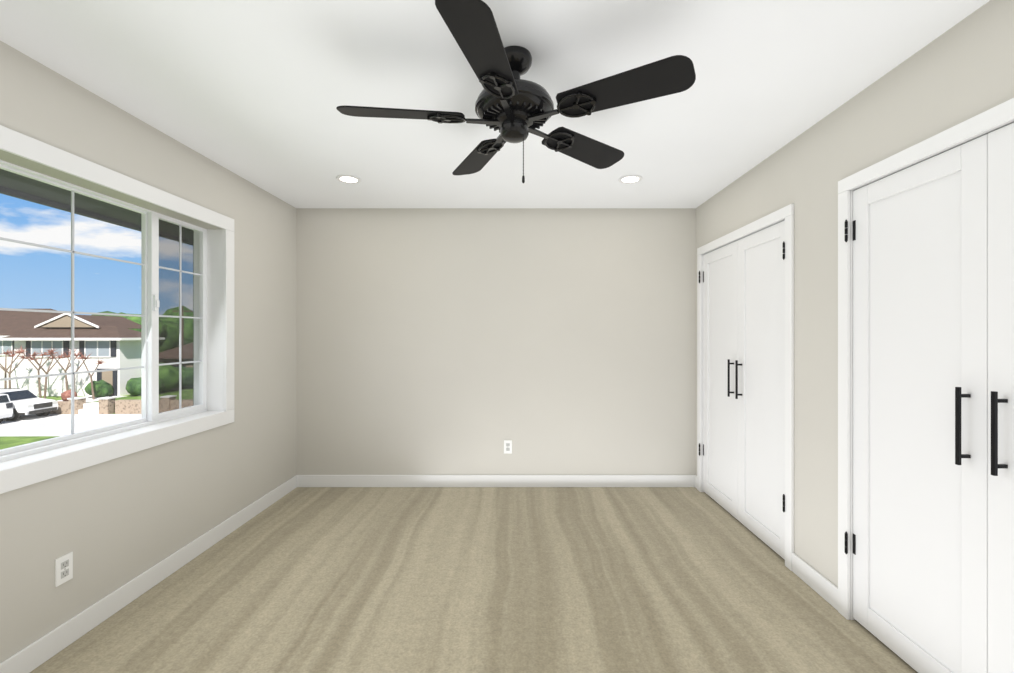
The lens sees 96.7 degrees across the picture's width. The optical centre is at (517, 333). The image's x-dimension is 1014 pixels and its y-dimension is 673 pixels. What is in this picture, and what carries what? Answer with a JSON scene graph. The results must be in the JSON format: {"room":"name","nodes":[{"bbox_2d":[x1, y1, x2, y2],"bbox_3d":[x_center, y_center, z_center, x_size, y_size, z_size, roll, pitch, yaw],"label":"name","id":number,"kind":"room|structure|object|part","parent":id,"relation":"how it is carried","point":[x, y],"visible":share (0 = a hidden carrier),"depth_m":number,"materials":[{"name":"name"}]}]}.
{"room":"empty bedroom","nodes":[
{"label":"empty bedroom","id":0,"kind":"room"},
{"bbox_2d":[0,41,295,662],"bbox_3d":[-2.042,0.119,1.475,0.200,2.440,4.950,0,0,0],"label":"wall","id":1,"kind":"structure","parent":0,"point":[112,525],"depth_m":2.38,"materials":[{"name":"beige paint"}]},
{"bbox_2d":[55,552,72,586],"bbox_3d":[-1.938,1.004,1.925,0.008,0.115,0.070,0,0,0],"label":"electrical outlet","id":2,"kind":"object","parent":1,"relation":"attached to","point":[64,569],"visible":1,"depth_m":1.92,"materials":[{"name":"white plastic"}]},
{"bbox_2d":[0,169,192,244],"bbox_3d":[-2.472,-0.881,1.475,0.660,0.240,5.950,0,0,0],"label":"roof eave","id":3,"kind":"object","parent":1,"relation":"attached to","point":[58,191],"depth_m":2.69,"materials":[{"name":"grey"}]},
{"bbox_2d":[0,125,233,493],"bbox_3d":[-2.031,-0.091,1.855,0.211,1.376,2.416,0,0,0],"label":"window","id":4,"kind":"structure","parent":1,"relation":"in","point":[196,384],"depth_m":2.47,"materials":[{"name":"white plastic"}]},
{"bbox_3d":[-2.096,-0.096,1.921,0.025,1.174,1.228,0,0,0],"label":"window sash centre","id":5,"kind":"part","parent":4,"relation":"part of","materials":[{"name":"white plastic"}]},
{"bbox_2d":[153,295,158,310],"bbox_3d":[-2.045,-0.176,2.549,0.022,0.090,0.026,0,0,0],"label":"window latch","id":6,"kind":"object","parent":4,"relation":"attached to","point":[155,302],"depth_m":2.54,"materials":[{"name":"white plastic"}]},
{"bbox_3d":[-2.069,-0.096,2.748,0.026,1.174,0.435,0,0,0],"label":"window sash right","id":7,"kind":"part","parent":4,"relation":"part of","materials":[{"name":"white plastic"}]},
{"bbox_2d":[159,220,193,412],"bbox_3d":[-2.130,-0.096,1.855,0.002,1.164,2.210,0,0,0],"label":"screen","id":8,"kind":"object","parent":4,"relation":"attached to","point":[186,349],"depth_m":2.80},
{"bbox_3d":[-2.069,-0.104,2.761,0.003,1.130,0.367,0,0,0],"label":"sash glass","id":9,"kind":"part","parent":4,"relation":"part of","materials":[{"name":"clear glass"}]},
{"bbox_2d":[0,475,296,672],"bbox_3d":[-1.935,1.286,1.468,0.013,0.105,4.937,0,0,0],"label":"baseboard","id":10,"kind":"structure","parent":1,"relation":"attached to","point":[39,651],"depth_m":2.22,"materials":[{"name":"white wood"}]},
{"bbox_2d":[30,487,917,672],"bbox_3d":[0.108,1.399,1.475,4.500,0.120,5.250,0,0,0],"label":"floor","id":11,"kind":"structure","parent":0,"point":[495,580],"depth_m":2.29,"materials":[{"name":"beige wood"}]},
{"bbox_2d":[0,0,989,207],"bbox_3d":[0.108,-1.161,1.475,4.500,0.120,5.250,0,0,0],"label":"ceiling","id":12,"kind":"structure","parent":0,"point":[256,92],"depth_m":1.94,"materials":[{"name":"white paint"}]},
{"bbox_2d":[336,175,360,183],"bbox_3d":[-1.202,-1.097,3.200,0.168,0.006,0.168,0,0,0],"label":"recessed light","id":13,"kind":"object","parent":12,"relation":"in","point":[349,179],"visible":1,"depth_m":3.20,"materials":[{"name":"white plastic"}]},
{"bbox_2d":[336,0,695,182],"bbox_3d":[-0.049,-0.844,1.768,1.272,0.514,1.291,0,0,0],"label":"ceiling fan","id":14,"kind":"object","parent":12,"relation":"hanging from","point":[511,106],"visible":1,"depth_m":1.65,"materials":[{"name":"black metal"}]},
{"bbox_3d":[-0.446,-0.850,1.734,0.478,0.043,0.181,0,0,0],"label":"blade","id":15,"kind":"part","parent":14,"relation":"part of","materials":[{"name":"black wood"}]},
{"bbox_3d":[-0.108,-0.850,1.360,0.221,0.043,0.476,0,0,0],"label":"blade","id":16,"kind":"part","parent":14,"relation":"part of","materials":[{"name":"black wood"}]},
{"bbox_3d":[-0.193,-0.850,2.182,0.295,0.043,0.462,0,0,0],"label":"blade","id":17,"kind":"part","parent":14,"relation":"part of","materials":[{"name":"black wood"}]},
{"bbox_3d":[-0.014,-0.933,1.786,0.312,0.335,0.312,0,0,0],"label":"motor","id":18,"kind":"part","parent":14,"relation":"part of","materials":[{"name":"black metal"}]},
{"bbox_3d":[0.021,-0.687,1.756,0.011,0.200,0.010,0,0,0],"label":"chain","id":19,"kind":"part","parent":14,"relation":"part of","materials":[{"name":"black metal"}]},
{"bbox_3d":[0.308,-0.850,2.078,0.411,0.043,0.387,0,0,0],"label":"blade","id":20,"kind":"part","parent":14,"relation":"part of","materials":[{"name":"black wood"}]},
{"bbox_3d":[0.362,-0.850,1.568,0.450,0.043,0.329,0,0,0],"label":"blade","id":21,"kind":"part","parent":14,"relation":"part of","materials":[{"name":"black wood"}]},
{"bbox_2d":[618,175,642,183],"bbox_3d":[0.798,-1.097,3.200,0.168,0.006,0.168,0,0,0],"label":"recessed light","id":22,"kind":"object","parent":12,"relation":"in","point":[628,179],"visible":0.98,"depth_m":3.20,"materials":[{"name":"white plastic"}]},
{"bbox_2d":[296,208,695,474],"bbox_3d":[0.108,0.119,4.025,4.500,2.440,0.150,0,0,0],"label":"wall","id":23,"kind":"structure","parent":0,"point":[469,341],"depth_m":3.95,"materials":[{"name":"beige paint"}]},
{"bbox_2d":[297,475,694,486],"bbox_3d":[-0.192,1.286,3.943,3.500,0.105,0.013,0,0,0],"label":"baseboard","id":24,"kind":"structure","parent":23,"relation":"attached to","point":[495,480],"depth_m":3.94,"materials":[{"name":"white wood"}]},
{"bbox_2d":[504,440,511,453],"bbox_3d":[-0.088,0.989,3.946,0.070,0.115,0.008,0,0,0],"label":"electrical outlet","id":25,"kind":"object","parent":23,"relation":"attached to","point":[507,446],"visible":1,"depth_m":3.94,"materials":[{"name":"white plastic"}]},
{"bbox_2d":[696,0,1013,586],"bbox_3d":[1.618,0.119,1.475,0.120,2.440,4.950,0,0,0],"label":"wall","id":26,"kind":"structure","parent":0,"point":[960,72],"depth_m":2.22,"materials":[{"name":"beige paint"}]},
{"bbox_2d":[702,219,784,491],"bbox_3d":[1.619,0.325,3.210,0.119,2.027,1.241,0,0,0],"label":"door frame","id":27,"kind":"structure","parent":26,"relation":"attached to","point":[702,328],"depth_m":3.82,"materials":[{"name":"white wood"}]},
{"bbox_2d":[697,204,793,570],"bbox_3d":[1.562,0.301,3.210,0.079,2.075,1.336,0,0,0],"label":"closet","id":28,"kind":"object","parent":26,"relation":"attached to","point":[744,381],"depth_m":3.04,"materials":[{"name":"white wood"}]},
{"bbox_3d":[1.544,0.319,3.269,0.044,0.270,0.012,0,0,0],"label":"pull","id":29,"kind":"part","parent":28,"relation":"part of","materials":[{"name":"black metal"}]},
{"bbox_3d":[1.544,0.319,3.151,0.044,0.270,0.012,0,0,0],"label":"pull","id":30,"kind":"part","parent":28,"relation":"part of","materials":[{"name":"black metal"}]},
{"bbox_2d":[695,475,837,610],"bbox_3d":[1.552,1.286,1.468,0.013,0.105,4.937,0,0,0],"label":"baseboard","id":31,"kind":"structure","parent":26,"relation":"attached to","point":[822,586],"depth_m":2.34,"materials":[{"name":"white wood"}]},
{"bbox_2d":[838,98,1013,672],"bbox_3d":[1.562,0.301,1.505,0.079,2.075,1.336,0,0,0],"label":"closet","id":32,"kind":"object","parent":26,"relation":"attached to","point":[933,414],"depth_m":1.71,"materials":[{"name":"white wood"}]},
{"bbox_3d":[1.544,0.319,1.564,0.044,0.270,0.012,0,0,0],"label":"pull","id":33,"kind":"part","parent":32,"relation":"part of","materials":[{"name":"black metal"}]},
{"bbox_3d":[1.544,0.319,1.446,0.044,0.270,0.012,0,0,0],"label":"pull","id":34,"kind":"part","parent":32,"relation":"part of","materials":[{"name":"black metal"}]},
{"bbox_2d":[850,120,1013,619],"bbox_3d":[1.619,0.325,1.505,0.119,2.027,1.241,0,0,0],"label":"door frame","id":35,"kind":"structure","parent":26,"relation":"attached to","point":[851,358],"depth_m":2.11,"materials":[{"name":"white wood"}]},
{"label":"outside","id":36,"kind":"structure","parent":0,"visible":0},
{"bbox_2d":[0,413,114,449],"bbox_3d":[-61.110,5.589,58.943,200.000,0.300,200.000,0,0,-1],"label":"ground","id":37,"kind":"structure","parent":36,"point":[23,440],"depth_m":23.02,"materials":[{"name":"green plant"}]},
{"bbox_2d":[0,414,140,435],"bbox_3d":[-70.543,5.419,26.398,180.000,0.040,6.450,0,0,-1],"label":"street","id":38,"kind":"structure","parent":37,"relation":"on","point":[47,431],"depth_m":27.29,"materials":[{"name":"concrete"}]},
{"bbox_2d":[0,394,12,422],"bbox_3d":[-33.243,4.539,26.424,5.090,1.920,2.010,0,0,-1],"label":"car","id":39,"kind":"object","parent":38,"relation":"on","point":[3,407],"depth_m":27.12,"materials":[{"name":"white paint"}]},
{"bbox_2d":[0,388,57,420],"bbox_3d":[-33.027,4.539,28.928,5.090,1.920,2.010,0,0,-1],"label":"car","id":40,"kind":"object","parent":38,"relation":"on","point":[18,410],"depth_m":28.81,"materials":[{"name":"white paint"}]},
{"bbox_2d":[115,395,192,413],"bbox_3d":[-17.912,4.819,30.792,18.600,1.200,0.700,0,0,-1],"label":"wall","id":41,"kind":"structure","parent":38,"relation":"on","point":[128,404],"depth_m":30.45,"materials":[{"name":"stone"}]},
{"bbox_2d":[96,311,125,315],"bbox_3d":[-44.655,1.426,51.341,7.483,8.027,6.899,0,0,-1],"label":"tree","id":42,"kind":"object","parent":37,"relation":"on","point":[109,312],"depth_m":49.83,"materials":[{"name":"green plant"}]},
{"bbox_2d":[38,387,192,413],"bbox_3d":[-94.612,5.089,58.783,133.000,0.700,59.150,0,0,-1],"label":"yard","id":43,"kind":"structure","parent":37,"relation":"on","point":[91,403],"depth_m":32.43,"materials":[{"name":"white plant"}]},
{"bbox_2d":[0,347,25,387],"bbox_3d":[-37.212,2.834,32.841,2.029,3.852,2.128,0,0,-1],"label":"tree","id":44,"kind":"object","parent":43,"relation":"on","point":[5,375],"depth_m":32.94,"materials":[{"name":"brown plant"}]},
{"bbox_2d":[0,351,26,387],"bbox_3d":[-35.878,2.900,31.904,2.322,3.723,1.791,0,0,-1],"label":"tree","id":45,"kind":"object","parent":43,"relation":"on","point":[10,372],"depth_m":32.07,"materials":[{"name":"brown plant"}]},
{"bbox_2d":[16,345,55,397],"bbox_3d":[-34.951,2.751,32.984,2.128,4.025,2.432,0,0,-1],"label":"tree","id":46,"kind":"object","parent":43,"relation":"on","point":[38,369],"depth_m":32.96,"materials":[{"name":"brown plant"}]},
{"bbox_2d":[25,350,64,398],"bbox_3d":[-33.785,2.953,32.337,2.509,3.619,2.137,0,0,-1],"label":"tree","id":47,"kind":"object","parent":43,"relation":"on","point":[41,367],"depth_m":32.20,"materials":[{"name":"brown plant"}]},
{"bbox_2d":[42,347,80,390],"bbox_3d":[-32.779,2.776,32.803,1.883,3.976,2.412,0,0,-1],"label":"tree","id":48,"kind":"object","parent":43,"relation":"on","point":[66,381],"depth_m":32.77,"materials":[{"name":"brown plant"}]},
{"bbox_2d":[61,389,77,400],"bbox_3d":[-30.985,4.281,31.118,0.832,0.908,0.938,0,0,-1],"label":"bush","id":49,"kind":"object","parent":43,"relation":"on","point":[63,396],"depth_m":30.80,"materials":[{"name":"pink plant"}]},
{"bbox_2d":[62,352,91,391],"bbox_3d":[-31.668,2.956,32.404,2.289,3.616,0.715,0,0,9],"label":"tree","id":50,"kind":"object","parent":43,"relation":"on","point":[85,357],"depth_m":32.27,"materials":[{"name":"brown plant"}]},
{"bbox_2d":[0,309,164,395],"bbox_3d":[-41.677,1.209,40.029,23.400,7.100,12.700,0,0,-1],"label":"house","id":51,"kind":"structure","parent":43,"relation":"on","point":[102,353],"depth_m":34.46,"materials":[{"name":"white paint"}]},
{"bbox_2d":[49,397,116,413],"bbox_3d":[-34.085,4.864,30.510,13.050,1.110,0.700,0,0,-1],"label":"stone wall","id":52,"kind":"structure","parent":43,"relation":"on","point":[77,405],"depth_m":30.36,"materials":[{"name":"brown stone"}]},
{"bbox_2d":[74,354,104,398],"bbox_3d":[-30.813,3.101,32.522,2.204,3.328,0.931,0,0,-1],"label":"tree","id":53,"kind":"object","parent":43,"relation":"on","point":[90,375],"depth_m":32.55,"materials":[{"name":"brown plant"}]},
{"bbox_2d":[84,380,113,397],"bbox_3d":[-31.335,4.110,33.770,1.347,1.374,1.666,0,0,-1],"label":"bush","id":54,"kind":"object","parent":43,"relation":"on","point":[105,386],"depth_m":33.45,"materials":[{"name":"green plant"}]},
{"bbox_2d":[126,377,163,395],"bbox_3d":[-28.958,4.038,34.970,2.030,1.499,2.221,0,0,-1],"label":"bush","id":55,"kind":"object","parent":43,"relation":"on","point":[131,384],"depth_m":34.18,"materials":[{"name":"green plant"}]},
{"bbox_2d":[159,362,181,392],"bbox_3d":[-29.341,3.558,37.165,3.009,2.436,2.706,0,0,-1],"label":"bush","id":56,"kind":"object","parent":43,"relation":"on","point":[165,376],"depth_m":36.58,"materials":[{"name":"green plant"}]},
{"bbox_2d":[177,366,192,387],"bbox_3d":[-28.958,3.678,38.811,2.629,1.877,2.403,0,0,-1],"label":"bush","id":57,"kind":"object","parent":43,"relation":"on","point":[189,374],"depth_m":38.45,"materials":[{"name":"green plant"}]},
{"bbox_2d":[118,314,178,352],"bbox_3d":[-42.136,1.560,50.681,5.936,7.758,6.552,0,0,-1],"label":"tree","id":58,"kind":"object","parent":37,"relation":"on","point":[135,319],"depth_m":50.64,"materials":[{"name":"green plant"}]},
{"bbox_2d":[129,389,192,399],"bbox_3d":[-18.021,5.014,37.041,18.600,0.850,12.100,0,0,-1],"label":"grass","id":59,"kind":"object","parent":37,"relation":"on","point":[186,396],"depth_m":34.18,"materials":[{"name":"green plant"}]},
{"bbox_2d":[159,343,192,367],"bbox_3d":[-28.655,2.739,47.507,14.700,5.400,9.200,0,0,-1],"label":"house","id":60,"kind":"structure","parent":37,"relation":"on","point":[189,357],"depth_m":43.45,"materials":[{"name":"beige paint"}]},
{"bbox_2d":[159,306,192,343],"bbox_3d":[-52.030,0.514,70.072,10.769,9.850,9.126,0,0,-1],"label":"tree","id":61,"kind":"object","parent":37,"relation":"on","point":[191,321],"depth_m":67.15,"materials":[{"name":"green plant"}]},
{"bbox_2d":[178,306,190,345],"bbox_3d":[-45.547,0.839,61.214,2.600,9.200,0.320,0,0,-1],"label":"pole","id":62,"kind":"object","parent":37,"relation":"on","point":[183,325],"depth_m":61.20,"materials":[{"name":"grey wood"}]}
]}

